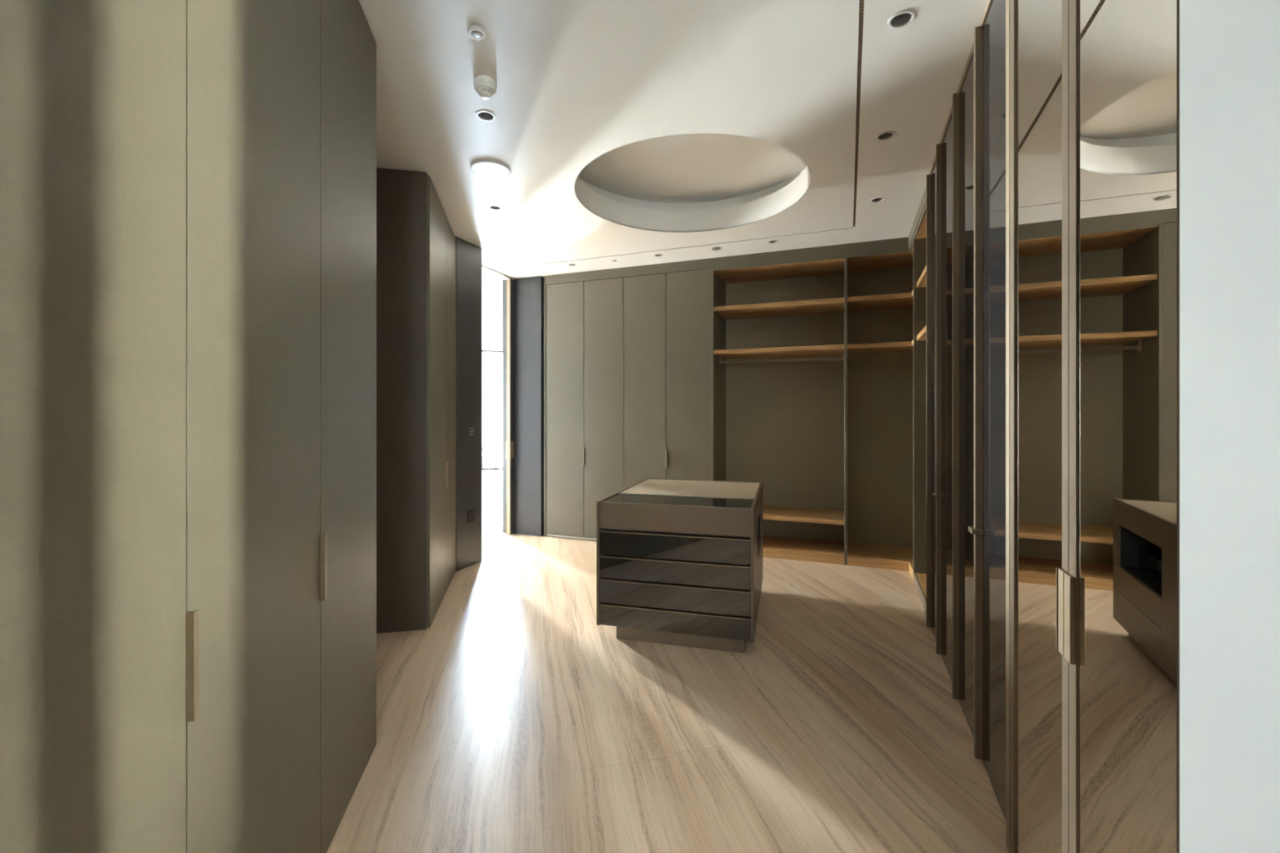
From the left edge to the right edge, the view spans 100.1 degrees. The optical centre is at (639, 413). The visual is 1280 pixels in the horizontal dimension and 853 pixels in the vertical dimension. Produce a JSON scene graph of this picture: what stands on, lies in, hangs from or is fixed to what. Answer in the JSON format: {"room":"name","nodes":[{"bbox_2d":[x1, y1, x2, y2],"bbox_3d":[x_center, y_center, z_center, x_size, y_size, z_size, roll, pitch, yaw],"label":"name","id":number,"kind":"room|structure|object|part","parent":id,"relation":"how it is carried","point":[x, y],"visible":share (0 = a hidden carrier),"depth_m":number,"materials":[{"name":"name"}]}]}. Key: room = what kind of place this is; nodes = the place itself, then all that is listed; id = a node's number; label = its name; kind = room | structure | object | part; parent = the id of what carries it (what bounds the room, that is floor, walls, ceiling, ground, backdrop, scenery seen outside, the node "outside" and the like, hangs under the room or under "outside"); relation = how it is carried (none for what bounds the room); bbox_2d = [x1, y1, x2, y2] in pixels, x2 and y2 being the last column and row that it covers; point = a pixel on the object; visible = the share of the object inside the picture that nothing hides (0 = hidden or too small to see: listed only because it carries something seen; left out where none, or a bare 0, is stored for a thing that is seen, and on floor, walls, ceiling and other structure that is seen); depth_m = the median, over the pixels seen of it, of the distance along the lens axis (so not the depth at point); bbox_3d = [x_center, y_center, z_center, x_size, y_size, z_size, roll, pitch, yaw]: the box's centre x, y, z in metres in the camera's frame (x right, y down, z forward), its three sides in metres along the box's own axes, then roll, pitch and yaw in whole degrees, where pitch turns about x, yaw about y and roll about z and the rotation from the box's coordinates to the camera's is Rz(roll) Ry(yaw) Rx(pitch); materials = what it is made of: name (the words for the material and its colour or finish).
{"room":"walk-in closet","nodes":[
{"label":"walk-in closet","id":0,"kind":"room"},
{"bbox_2d":[454,236,481,571],"bbox_3d":[-1.775,-0.084,4.866,0.370,2.967,0.590,0,0,21],"label":"wall","id":1,"kind":"structure","parent":0,"point":[468,255],"depth_m":4.89,"materials":[{"name":"grey paint"}]},
{"bbox_2d":[467,509,475,523],"bbox_3d":[-1.548,0.945,4.923,0.012,0.114,0.092,0,0,21],"label":"wall socket","id":2,"kind":"object","parent":1,"relation":"attached to","point":[471,513],"visible":1,"depth_m":4.92,"materials":[{"name":"grey paint"}]},
{"bbox_2d":[467,426,475,436],"bbox_3d":[-1.549,0.166,4.923,0.011,0.095,0.092,0,0,21],"label":"keypad","id":3,"kind":"object","parent":1,"relation":"attached to","point":[471,429],"visible":1,"depth_m":4.92,"materials":[{"name":"grey paint"}]},
{"bbox_2d":[326,464,1008,852],"bbox_3d":[-1.783,1.430,5.599,12.800,0.060,19.379,0,0,-12],"label":"floor","id":4,"kind":"structure","parent":0,"point":[514,722],"depth_m":2.40,"materials":[{"name":"wood"}]},
{"bbox_2d":[0,0,186,852],"bbox_3d":[-1.080,-0.082,0.616,0.617,2.964,0.655,0,0,-12],"label":"wardrobe","id":5,"kind":"object","parent":4,"relation":"on","point":[93,92],"visible":1,"depth_m":0.78,"materials":[{"name":"beige laminate"}]},
{"bbox_2d":[186,0,319,852],"bbox_3d":[-1.207,-0.082,1.258,0.631,2.964,0.661,0,0,-12],"label":"wardrobe","id":6,"kind":"object","parent":4,"relation":"on","point":[253,66],"visible":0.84,"depth_m":1.24,"materials":[{"name":"beige laminate"}]},
{"bbox_3d":[-0.849,0.472,1.003,0.034,0.203,0.015,0,0,-12],"label":"handle","id":7,"kind":"part","parent":6,"relation":"part of","materials":[{"name":"beige metal"}]},
{"bbox_2d":[320,0,376,852],"bbox_3d":[-1.338,-0.082,1.884,0.631,2.964,0.623,0,0,-12],"label":"wardrobe","id":8,"kind":"object","parent":4,"relation":"on","point":[348,44],"visible":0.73,"depth_m":1.86,"materials":[{"name":"beige laminate"}]},
{"bbox_3d":[-0.984,0.472,1.647,0.034,0.203,0.015,0,0,-12],"label":"handle","id":9,"kind":"part","parent":8,"relation":"part of","materials":[{"name":"beige metal"}]},
{"bbox_2d":[376,168,455,633],"bbox_3d":[-1.789,-0.082,4.041,0.631,2.964,1.282,0,0,-12],"label":"wardrobe","id":10,"kind":"object","parent":4,"relation":"on","point":[415,239],"visible":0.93,"depth_m":3.45,"materials":[{"name":"brown laminate"}]},
{"bbox_3d":[-1.678,-0.082,3.419,0.594,2.964,0.019,0,0,-12],"label":"panel","id":11,"kind":"part","parent":10,"relation":"part of","materials":[{"name":"brown laminate"}]},
{"bbox_3d":[-1.443,-0.074,3.808,0.022,2.925,0.686,0,0,-12],"label":"door","id":12,"kind":"part","parent":10,"relation":"part of","materials":[{"name":"beige laminate"}]},
{"bbox_3d":[-1.507,0.472,4.151,0.034,0.203,0.015,0,0,-12],"label":"handle","id":13,"kind":"part","parent":10,"relation":"part of","materials":[{"name":"beige metal"}]},
{"bbox_3d":[-1.575,-0.074,4.437,0.022,2.925,0.590,0,0,-12],"label":"door","id":14,"kind":"part","parent":10,"relation":"part of","materials":[{"name":"beige laminate"}]},
{"bbox_2d":[544,284,546,536],"bbox_3d":[-1.077,-0.033,6.109,0.022,2.866,0.028,0,0,21],"label":"panel","id":15,"kind":"object","parent":4,"relation":"on","point":[544,285],"visible":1,"depth_m":6.10,"materials":[{"name":"beige laminate"}]},
{"bbox_2d":[546,277,623,540],"bbox_3d":[-0.512,-0.033,6.206,0.957,2.866,0.638,0,0,21],"label":"wardrobe","id":16,"kind":"object","parent":4,"relation":"on","point":[584,320],"visible":0.82,"depth_m":5.92,"materials":[{"name":"beige laminate"}]},
{"bbox_3d":[-0.841,-0.046,6.020,0.472,2.832,0.022,0,0,21],"label":"door","id":17,"kind":"part","parent":16,"relation":"part of","materials":[{"name":"beige laminate"}]},
{"bbox_3d":[-0.621,0.474,5.915,0.016,0.204,0.016,0,0,21],"label":"handle","id":18,"kind":"part","parent":16,"relation":"part of","materials":[{"name":"brown metal"}]},
{"bbox_3d":[-0.394,-0.046,5.847,0.472,2.832,0.022,0,0,21],"label":"door","id":19,"kind":"part","parent":16,"relation":"part of","materials":[{"name":"beige laminate"}]},
{"bbox_2d":[623,268,711,488],"bbox_3d":[0.381,-0.033,5.860,0.959,2.866,0.638,0,0,21],"label":"wardrobe","id":20,"kind":"object","parent":4,"relation":"on","point":[667,317],"visible":0.58,"depth_m":5.57,"materials":[{"name":"beige laminate"}]},
{"bbox_3d":[0.052,-0.046,5.674,0.474,2.832,0.022,0,0,21],"label":"door","id":21,"kind":"part","parent":20,"relation":"part of","materials":[{"name":"beige laminate"}]},
{"bbox_3d":[0.273,0.474,5.568,0.016,0.204,0.016,0,0,21],"label":"handle","id":22,"kind":"part","parent":20,"relation":"part of","materials":[{"name":"brown metal"}]},
{"bbox_3d":[0.499,-0.046,5.501,0.474,2.832,0.022,0,0,21],"label":"door","id":23,"kind":"part","parent":20,"relation":"part of","materials":[{"name":"beige laminate"}]},
{"bbox_2d":[596,478,763,653],"bbox_3d":[0.353,0.973,3.790,0.955,0.855,1.235,0,0,15],"label":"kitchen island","id":24,"kind":"object","parent":4,"relation":"on","point":[680,562],"visible":1,"depth_m":3.22,"materials":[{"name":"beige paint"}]},
{"bbox_3d":[-0.098,0.928,3.913,0.018,0.767,1.235,0,0,15],"label":"panel","id":25,"kind":"part","parent":24,"relation":"part of","materials":[{"name":"black glass"}]},
{"bbox_3d":[0.194,1.248,3.206,0.915,0.120,0.016,0,0,15],"label":"glass","id":26,"kind":"part","parent":24,"relation":"part of","materials":[{"name":"black glass"}]},
{"bbox_3d":[0.194,1.101,3.206,0.915,0.136,0.016,0,0,15],"label":"glass","id":27,"kind":"part","parent":24,"relation":"part of","materials":[{"name":"black glass"}]},
{"bbox_3d":[0.194,0.952,3.206,0.915,0.126,0.016,0,0,15],"label":"glass","id":28,"kind":"part","parent":24,"relation":"part of","materials":[{"name":"black glass"}]},
{"bbox_3d":[0.194,0.802,3.206,0.915,0.138,0.016,0,0,15],"label":"glass","id":29,"kind":"part","parent":24,"relation":"part of","materials":[{"name":"black glass"}]},
{"bbox_3d":[0.206,1.250,3.252,0.913,0.112,0.080,0,0,15],"label":"drawer","id":30,"kind":"part","parent":24,"relation":"part of","materials":[{"name":"black glass"}]},
{"bbox_3d":[0.206,1.103,3.252,0.913,0.128,0.080,0,0,15],"label":"drawer","id":31,"kind":"part","parent":24,"relation":"part of","materials":[{"name":"black glass"}]},
{"bbox_3d":[0.206,0.954,3.252,0.913,0.118,0.080,0,0,15],"label":"drawer","id":32,"kind":"part","parent":24,"relation":"part of","materials":[{"name":"black glass"}]},
{"bbox_3d":[0.206,0.804,3.252,0.913,0.130,0.080,0,0,15],"label":"drawer","id":33,"kind":"part","parent":24,"relation":"part of","materials":[{"name":"black glass"}]},
{"bbox_3d":[0.243,0.556,3.385,0.917,0.010,0.372,0,0,15],"label":"display glass","id":34,"kind":"part","parent":24,"relation":"part of","materials":[{"name":"glass"}]},
{"bbox_3d":[0.514,0.928,4.377,0.919,0.767,0.018,0,0,15],"label":"panel","id":35,"kind":"part","parent":24,"relation":"part of","materials":[{"name":"beige paint"}]},
{"bbox_3d":[0.805,0.928,3.666,0.018,0.767,1.235,0,0,15],"label":"panel","id":36,"kind":"part","parent":24,"relation":"part of","materials":[{"name":"beige paint"}]},
{"bbox_3d":[0.856,1.035,3.852,0.018,0.156,0.696,0,0,15],"label":"drawer","id":37,"kind":"part","parent":24,"relation":"part of","materials":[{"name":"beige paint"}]},
{"bbox_2d":[711,254,847,564],"bbox_3d":[1.423,-0.033,5.452,1.278,2.866,0.606,0,0,21],"label":"wardrobe","id":38,"kind":"object","parent":4,"relation":"on","point":[779,329],"visible":0.87,"depth_m":5.62,"materials":[{"name":"beige laminate"}]},
{"bbox_3d":[0.837,-0.033,5.679,0.022,2.866,0.606,0,0,21],"label":"panel","id":39,"kind":"part","parent":38,"relation":"part of","materials":[{"name":"beige laminate"}]},
{"bbox_3d":[1.422,-1.452,5.452,1.232,0.028,0.575,0,0,21],"label":"panel","id":40,"kind":"part","parent":38,"relation":"part of","materials":[{"name":"brown wood"}]},
{"bbox_2d":[714,344,844,359],"bbox_3d":[1.424,-0.621,5.457,1.232,0.042,0.565,0,0,21],"label":"shelf","id":41,"kind":"object","parent":38,"relation":"attached to","point":[833,350],"depth_m":5.33,"materials":[{"name":"brown wood"}]},
{"bbox_2d":[714,297,844,319],"bbox_3d":[1.424,-1.057,5.457,1.232,0.042,0.565,0,0,21],"label":"shelf","id":42,"kind":"object","parent":38,"relation":"attached to","point":[832,306],"depth_m":5.40,"materials":[{"name":"brown wood"}]},
{"bbox_3d":[1.416,-0.540,5.436,1.218,0.030,0.015,0,0,21],"label":"hanging rail","id":43,"kind":"part","parent":38,"relation":"part of","materials":[{"name":"brown metal"}]},
{"bbox_2d":[763,505,844,524],"bbox_3d":[1.425,1.016,5.461,1.232,0.042,0.557,0,0,21],"label":"shelf","id":44,"kind":"object","parent":38,"relation":"attached to","point":[802,513],"depth_m":5.31,"materials":[{"name":"brown wood"}]},
{"bbox_3d":[2.008,-0.033,5.227,0.024,2.866,0.602,0,0,21],"label":"panel","id":45,"kind":"part","parent":38,"relation":"part of","materials":[{"name":"beige laminate"}]},
{"bbox_2d":[847,238,913,581],"bbox_3d":[2.481,-0.033,4.862,1.121,2.866,0.940,0,0,21],"label":"wardrobe","id":46,"kind":"object","parent":4,"relation":"on","point":[880,284],"visible":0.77,"depth_m":5.35,"materials":[{"name":"brown wood"}]},
{"bbox_3d":[2.472,-1.452,4.860,1.106,0.028,0.920,0,0,21],"label":"panel","id":47,"kind":"part","parent":46,"relation":"part of","materials":[{"name":"brown wood"}]},
{"bbox_2d":[847,339,913,355],"bbox_3d":[2.472,-0.621,4.860,1.106,0.042,0.920,0,0,21],"label":"shelf","id":48,"kind":"object","parent":46,"relation":"attached to","point":[907,347],"depth_m":4.98,"materials":[{"name":"brown wood"}]},
{"bbox_2d":[847,289,913,312],"bbox_3d":[2.472,-1.057,4.860,1.106,0.042,0.920,0,0,21],"label":"shelf","id":49,"kind":"object","parent":46,"relation":"attached to","point":[898,302],"depth_m":5.04,"materials":[{"name":"brown wood"}]},
{"bbox_3d":[2.526,-0.540,5.006,1.090,0.030,0.015,0,0,21],"label":"hanging rail","id":50,"kind":"part","parent":46,"relation":"part of","materials":[{"name":"brown metal"}]},
{"bbox_2d":[913,203,931,628],"bbox_3d":[2.362,-0.033,3.852,0.611,2.866,1.035,0,0,21],"label":"wardrobe","id":51,"kind":"object","parent":4,"relation":"on","point":[920,235],"visible":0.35,"depth_m":4.41,"materials":[{"name":"beige laminate"}]},
{"bbox_3d":[2.546,-0.033,4.324,0.609,2.866,0.022,0,0,21],"label":"panel","id":52,"kind":"part","parent":51,"relation":"part of","materials":[{"name":"beige laminate"}]},
{"bbox_3d":[2.363,-1.452,3.852,0.580,0.028,0.991,0,0,21],"label":"panel","id":53,"kind":"part","parent":51,"relation":"part of","materials":[{"name":"brown wood"}]},
{"bbox_2d":[916,324,926,340],"bbox_3d":[2.367,-0.621,3.850,0.570,0.042,0.991,0,0,21],"label":"shelf","id":54,"kind":"object","parent":51,"relation":"attached to","point":[922,335],"depth_m":4.20,"materials":[{"name":"brown wood"}]},
{"bbox_2d":[916,265,926,287],"bbox_3d":[2.367,-1.057,3.850,0.570,0.042,0.991,0,0,21],"label":"shelf","id":55,"kind":"object","parent":51,"relation":"attached to","point":[921,282],"depth_m":4.20,"materials":[{"name":"brown wood"}]},
{"bbox_2d":[926,96,952,696],"bbox_3d":[1.978,-0.072,2.925,0.657,2.945,0.938,0,0,21],"label":"wardrobe","id":56,"kind":"object","parent":4,"relation":"on","point":[940,184],"visible":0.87,"depth_m":3.07,"materials":[{"name":"brown metal"}]},
{"bbox_3d":[1.802,-0.084,3.271,0.046,2.923,0.419,0,0,21],"label":"door","id":57,"kind":"part","parent":56,"relation":"part of","materials":[{"name":"brown metal"}]},
{"bbox_3d":[1.813,-0.080,3.266,0.021,2.900,0.396,0,0,21],"label":"glass pane","id":58,"kind":"part","parent":56,"relation":"part of","materials":[{"name":"glass"}]},
{"bbox_3d":[1.702,0.470,3.064,0.042,0.020,0.034,0,0,21],"label":"handle","id":59,"kind":"part","parent":56,"relation":"part of","materials":[{"name":"brown metal"}]},
{"bbox_3d":[1.632,-0.084,2.833,0.046,2.923,0.515,0,0,21],"label":"door","id":60,"kind":"part","parent":56,"relation":"part of","materials":[{"name":"brown metal"}]},
{"bbox_3d":[1.643,-0.080,2.828,0.021,2.900,0.492,0,0,21],"label":"glass pane","id":61,"kind":"part","parent":56,"relation":"part of","materials":[{"name":"glass"}]},
{"bbox_2d":[952,0,1009,852],"bbox_3d":[1.627,-0.072,2.018,0.657,2.945,1.002,0,0,21],"label":"wardrobe","id":62,"kind":"object","parent":4,"relation":"on","point":[981,108],"visible":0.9,"depth_m":2.13,"materials":[{"name":"brown metal"}]},
{"bbox_3d":[1.451,-0.084,2.367,0.046,2.923,0.477,0,0,21],"label":"door","id":63,"kind":"part","parent":62,"relation":"part of","materials":[{"name":"brown metal"}]},
{"bbox_3d":[1.463,-0.080,2.363,0.021,2.900,0.454,0,0,21],"label":"glass pane","id":64,"kind":"part","parent":62,"relation":"part of","materials":[{"name":"glass"}]},
{"bbox_3d":[1.341,0.470,2.134,0.042,0.020,0.034,0,0,21],"label":"handle","id":65,"kind":"part","parent":62,"relation":"part of","materials":[{"name":"brown metal"}]},
{"bbox_3d":[1.267,-0.084,1.900,0.052,2.923,0.521,0,0,21],"label":"door","id":66,"kind":"part","parent":62,"relation":"part of","materials":[{"name":"glass"}]},
{"bbox_3d":[1.287,-0.080,1.908,0.021,2.900,0.469,0,0,21],"label":"glass pane","id":67,"kind":"part","parent":62,"relation":"part of","materials":[{"name":"glass"}]},
{"bbox_2d":[1009,0,1179,852],"bbox_3d":[1.280,-0.067,1.127,0.659,2.934,0.908,0,0,21],"label":"wardrobe","id":68,"kind":"object","parent":4,"relation":"on","point":[1095,84],"visible":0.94,"depth_m":1.11,"materials":[{"name":"brown mirror"}]},
{"bbox_3d":[1.077,-0.077,1.435,0.030,2.906,0.390,0,0,21],"label":"mirror pane","id":69,"kind":"part","parent":68,"relation":"part of","materials":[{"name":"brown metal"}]},
{"bbox_3d":[1.077,-0.077,1.437,0.032,2.910,0.475,0,0,21],"label":"door","id":70,"kind":"part","parent":68,"relation":"part of","materials":[{"name":"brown metal"}]},
{"bbox_3d":[0.977,0.459,1.241,0.013,0.194,0.036,0,0,21],"label":"handle","id":71,"kind":"part","parent":68,"relation":"part of","materials":[{"name":"beige metal"}]},
{"bbox_3d":[0.964,0.459,1.203,0.010,0.194,0.036,0,0,21],"label":"handle","id":72,"kind":"part","parent":68,"relation":"part of","materials":[{"name":"beige metal"}]},
{"bbox_3d":[0.912,-0.077,1.013,0.032,2.910,0.429,0,0,21],"label":"door","id":73,"kind":"part","parent":68,"relation":"part of","materials":[{"name":"mirror"}]},
{"bbox_3d":[0.906,-0.077,0.994,0.029,2.906,0.387,0,0,21],"label":"mirror pane","id":74,"kind":"part","parent":68,"relation":"part of","materials":[{"name":"mirror"}]},
{"bbox_2d":[359,0,987,350],"bbox_3d":[-1.377,-1.717,5.127,11.800,0.300,17.400,0,0,-12],"label":"ceiling","id":75,"kind":"structure","parent":0,"point":[620,127],"depth_m":2.84,"materials":[{"name":"paint"}]},
{"bbox_2d":[466,25,486,40],"bbox_3d":[-0.669,-1.561,2.200,0.076,0.012,0.076,0,0,21],"label":"sensor","id":76,"kind":"object","parent":75,"relation":"attached to","point":[475,32],"visible":1,"depth_m":2.19,"materials":[{"name":"white plastic"}]},
{"bbox_2d":[473,75,497,99],"bbox_3d":[-0.732,-1.531,2.535,0.106,0.072,0.106,0,0,21],"label":"smoke detector","id":77,"kind":"object","parent":75,"relation":"attached to","point":[486,86],"visible":1,"depth_m":2.50,"materials":[{"name":"white plastic"}]},
{"bbox_2d":[475,110,495,121],"bbox_3d":[-0.812,-1.588,2.821,0.099,0.048,0.099,0,0,21],"label":"recessed light","id":78,"kind":"object","parent":75,"relation":"in","point":[483,115],"visible":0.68,"depth_m":2.85,"materials":[{"name":"white plastic"}]},
{"bbox_2d":[471,160,510,179],"bbox_3d":[-0.957,-1.560,3.436,0.246,0.014,0.246,0,0,21],"label":"ceiling light","id":79,"kind":"object","parent":75,"relation":"attached to","point":[488,169],"visible":1,"depth_m":3.41,"materials":[{"name":"white plastic"}]},
{"bbox_2d":[488,204,501,210],"bbox_3d":[-1.104,-1.588,4.076,0.099,0.048,0.099,0,0,21],"label":"recessed light","id":80,"kind":"object","parent":75,"relation":"in","point":[495,207],"visible":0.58,"depth_m":4.11,"materials":[{"name":"white plastic"}]},
{"bbox_2d":[568,263,577,266],"bbox_3d":[-0.712,-1.588,5.644,0.099,0.048,0.099,0,0,21],"label":"recessed light","id":81,"kind":"object","parent":75,"relation":"in","point":[569,264],"visible":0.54,"depth_m":5.67,"materials":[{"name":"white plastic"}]},
{"bbox_2d":[653,253,663,257],"bbox_3d":[0.183,-1.588,5.303,0.099,0.048,0.099,0,0,21],"label":"recessed light","id":82,"kind":"object","parent":75,"relation":"in","point":[655,255],"visible":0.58,"depth_m":5.33,"materials":[{"name":"white plastic"}]},
{"bbox_2d":[540,227,851,264],"bbox_3d":[0.367,-1.578,5.080,3.070,0.018,0.017,0,0,21],"label":"trim","id":83,"kind":"structure","parent":75,"relation":"attached to","point":[848,228],"depth_m":5.00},
{"bbox_2d":[711,247,720,250],"bbox_3d":[0.722,-1.564,5.086,0.084,0.006,0.084,0,0,21],"label":"sprinkler cover","id":84,"kind":"object","parent":75,"relation":"attached to","point":[713,248],"visible":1,"depth_m":5.07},
{"bbox_2d":[544,236,908,284],"bbox_3d":[0.660,-1.516,5.454,3.734,0.101,0.052,0,0,21],"label":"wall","id":85,"kind":"structure","parent":75,"relation":"attached to","point":[901,242],"depth_m":5.32,"materials":[{"name":"grey paint"}]},
{"bbox_2d":[767,240,778,243],"bbox_3d":[1.213,-1.588,4.886,0.099,0.048,0.099,0,0,21],"label":"recessed light","id":86,"kind":"object","parent":75,"relation":"in","point":[770,241],"visible":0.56,"depth_m":4.91,"materials":[{"name":"white plastic"}]},
{"bbox_2d":[853,0,864,226],"bbox_3d":[0.814,-1.594,1.961,0.023,0.052,5.451,0,0,21],"label":"ceiling vent","id":87,"kind":"object","parent":75,"relation":"in","point":[861,2],"visible":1,"depth_m":2.64,"materials":[{"name":"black metal"}]},
{"bbox_2d":[870,196,884,202],"bbox_3d":[1.741,-1.588,3.927,0.099,0.048,0.099,0,0,21],"label":"recessed light","id":88,"kind":"object","parent":75,"relation":"in","point":[878,199],"visible":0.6,"depth_m":3.95,"materials":[{"name":"white plastic"}]},
{"bbox_2d":[875,131,895,140],"bbox_3d":[1.387,-1.588,3.023,0.099,0.048,0.099,0,0,21],"label":"recessed light","id":89,"kind":"object","parent":75,"relation":"in","point":[886,135],"visible":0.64,"depth_m":3.05,"materials":[{"name":"white plastic"}]},
{"bbox_2d":[887,9,915,29],"bbox_3d":[1.039,-1.588,2.131,0.099,0.048,0.099,0,0,21],"label":"recessed light","id":90,"kind":"object","parent":75,"relation":"in","point":[902,19],"visible":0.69,"depth_m":2.15,"materials":[{"name":"white plastic"}]},
{"bbox_2d":[908,186,926,248],"bbox_3d":[2.157,-1.516,4.107,0.049,0.101,1.378,0,0,21],"label":"trim","id":91,"kind":"structure","parent":75,"relation":"attached to","point":[923,201],"depth_m":4.12,"materials":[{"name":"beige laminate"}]},
{"bbox_2d":[1179,0,1279,852],"bbox_3d":[0.789,-0.093,0.528,0.150,2.987,0.556,0,0,21],"label":"wall","id":92,"kind":"structure","parent":0,"point":[1229,50],"depth_m":0.71,"materials":[{"name":"grey paint"}]},
{"bbox_2d":[929,0,992,175],"bbox_3d":[1.379,-1.552,2.139,0.036,0.031,2.854,0,0,21],"label":"trim","id":93,"kind":"structure","parent":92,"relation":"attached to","point":[988,2],"depth_m":2.44,"materials":[{"name":"brown metal"}]},
{"bbox_2d":[931,628,1005,820],"bbox_3d":[1.389,1.389,2.135,0.037,0.022,2.854,0,0,21],"label":"trim","id":94,"kind":"structure","parent":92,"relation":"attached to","point":[931,628],"depth_m":2.14,"materials":[{"name":"brown metal"}]},
{"bbox_3d":[-4.207,-0.094,6.989,5.700,2.987,1.870,0,0,21],"label":"wall","id":95,"kind":"structure","parent":0,"visible":0},
{"bbox_2d":[481,265,515,279],"bbox_3d":[-1.667,-1.560,5.725,0.040,0.014,1.090,0,0,21],"label":"trim","id":96,"kind":"structure","parent":95,"relation":"attached to","point":[482,266],"depth_m":5.92,"materials":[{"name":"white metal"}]},
{"bbox_2d":[502,279,506,533],"bbox_3d":[-1.570,-0.084,6.282,0.090,2.967,0.022,0,0,21],"label":"trim","id":97,"kind":"structure","parent":95,"relation":"attached to","point":[504,282],"depth_m":6.28,"materials":[{"name":"grey paint"}]},
{"bbox_2d":[513,275,542,536],"bbox_3d":[-1.321,-0.084,6.199,0.434,2.967,0.037,0,0,21],"label":"trim","id":98,"kind":"structure","parent":95,"relation":"attached to","point":[528,291],"depth_m":6.16,"materials":[{"name":"grey paint"}]},
{"label":"outside","id":99,"kind":"structure","parent":0,"visible":0},
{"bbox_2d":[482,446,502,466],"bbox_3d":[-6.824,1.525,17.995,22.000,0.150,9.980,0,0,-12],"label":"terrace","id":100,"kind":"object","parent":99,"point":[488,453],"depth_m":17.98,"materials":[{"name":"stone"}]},
{"bbox_3d":[0.973,-0.094,6.048,4.820,2.987,0.120,0,0,21],"label":"wall","id":101,"kind":"structure","parent":0,"visible":0},
{"bbox_2d":[506,279,515,534],"bbox_3d":[-1.382,-0.076,6.498,0.060,2.937,0.742,0,0,21],"label":"door","id":102,"kind":"structure","parent":101,"relation":"in","point":[510,443],"depth_m":6.17,"materials":[{"name":"grey paint"}]},
{"bbox_3d":[-1.502,0.418,6.187,0.060,0.193,0.074,0,0,21],"label":"pull plate","id":103,"kind":"part","parent":102,"relation":"part of","materials":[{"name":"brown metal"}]},
{"bbox_3d":[-1.379,-0.076,6.504,0.052,2.937,0.730,0,0,21],"label":"panel","id":104,"kind":"part","parent":102,"relation":"part of","materials":[{"name":"grey paint"}]},
{"bbox_2d":[542,276,544,535],"bbox_3d":[-1.177,-0.084,6.492,0.490,2.967,0.605,0,0,21],"label":"trim","id":105,"kind":"structure","parent":101,"relation":"attached to","point":[543,277],"depth_m":6.14,"materials":[{"name":"black metal"}]},
{"bbox_3d":[-6.092,-0.094,12.902,4.350,2.987,0.250,0,0,-12],"label":"wall","id":106,"kind":"structure","parent":0,"visible":0},
{"bbox_2d":[481,350,502,470],"bbox_3d":[-3.490,-0.084,13.369,0.945,2.967,0.060,0,0,-12],"label":"window","id":107,"kind":"structure","parent":106,"relation":"in","point":[495,352],"depth_m":13.31,"materials":[{"name":"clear glass"}]}
]}

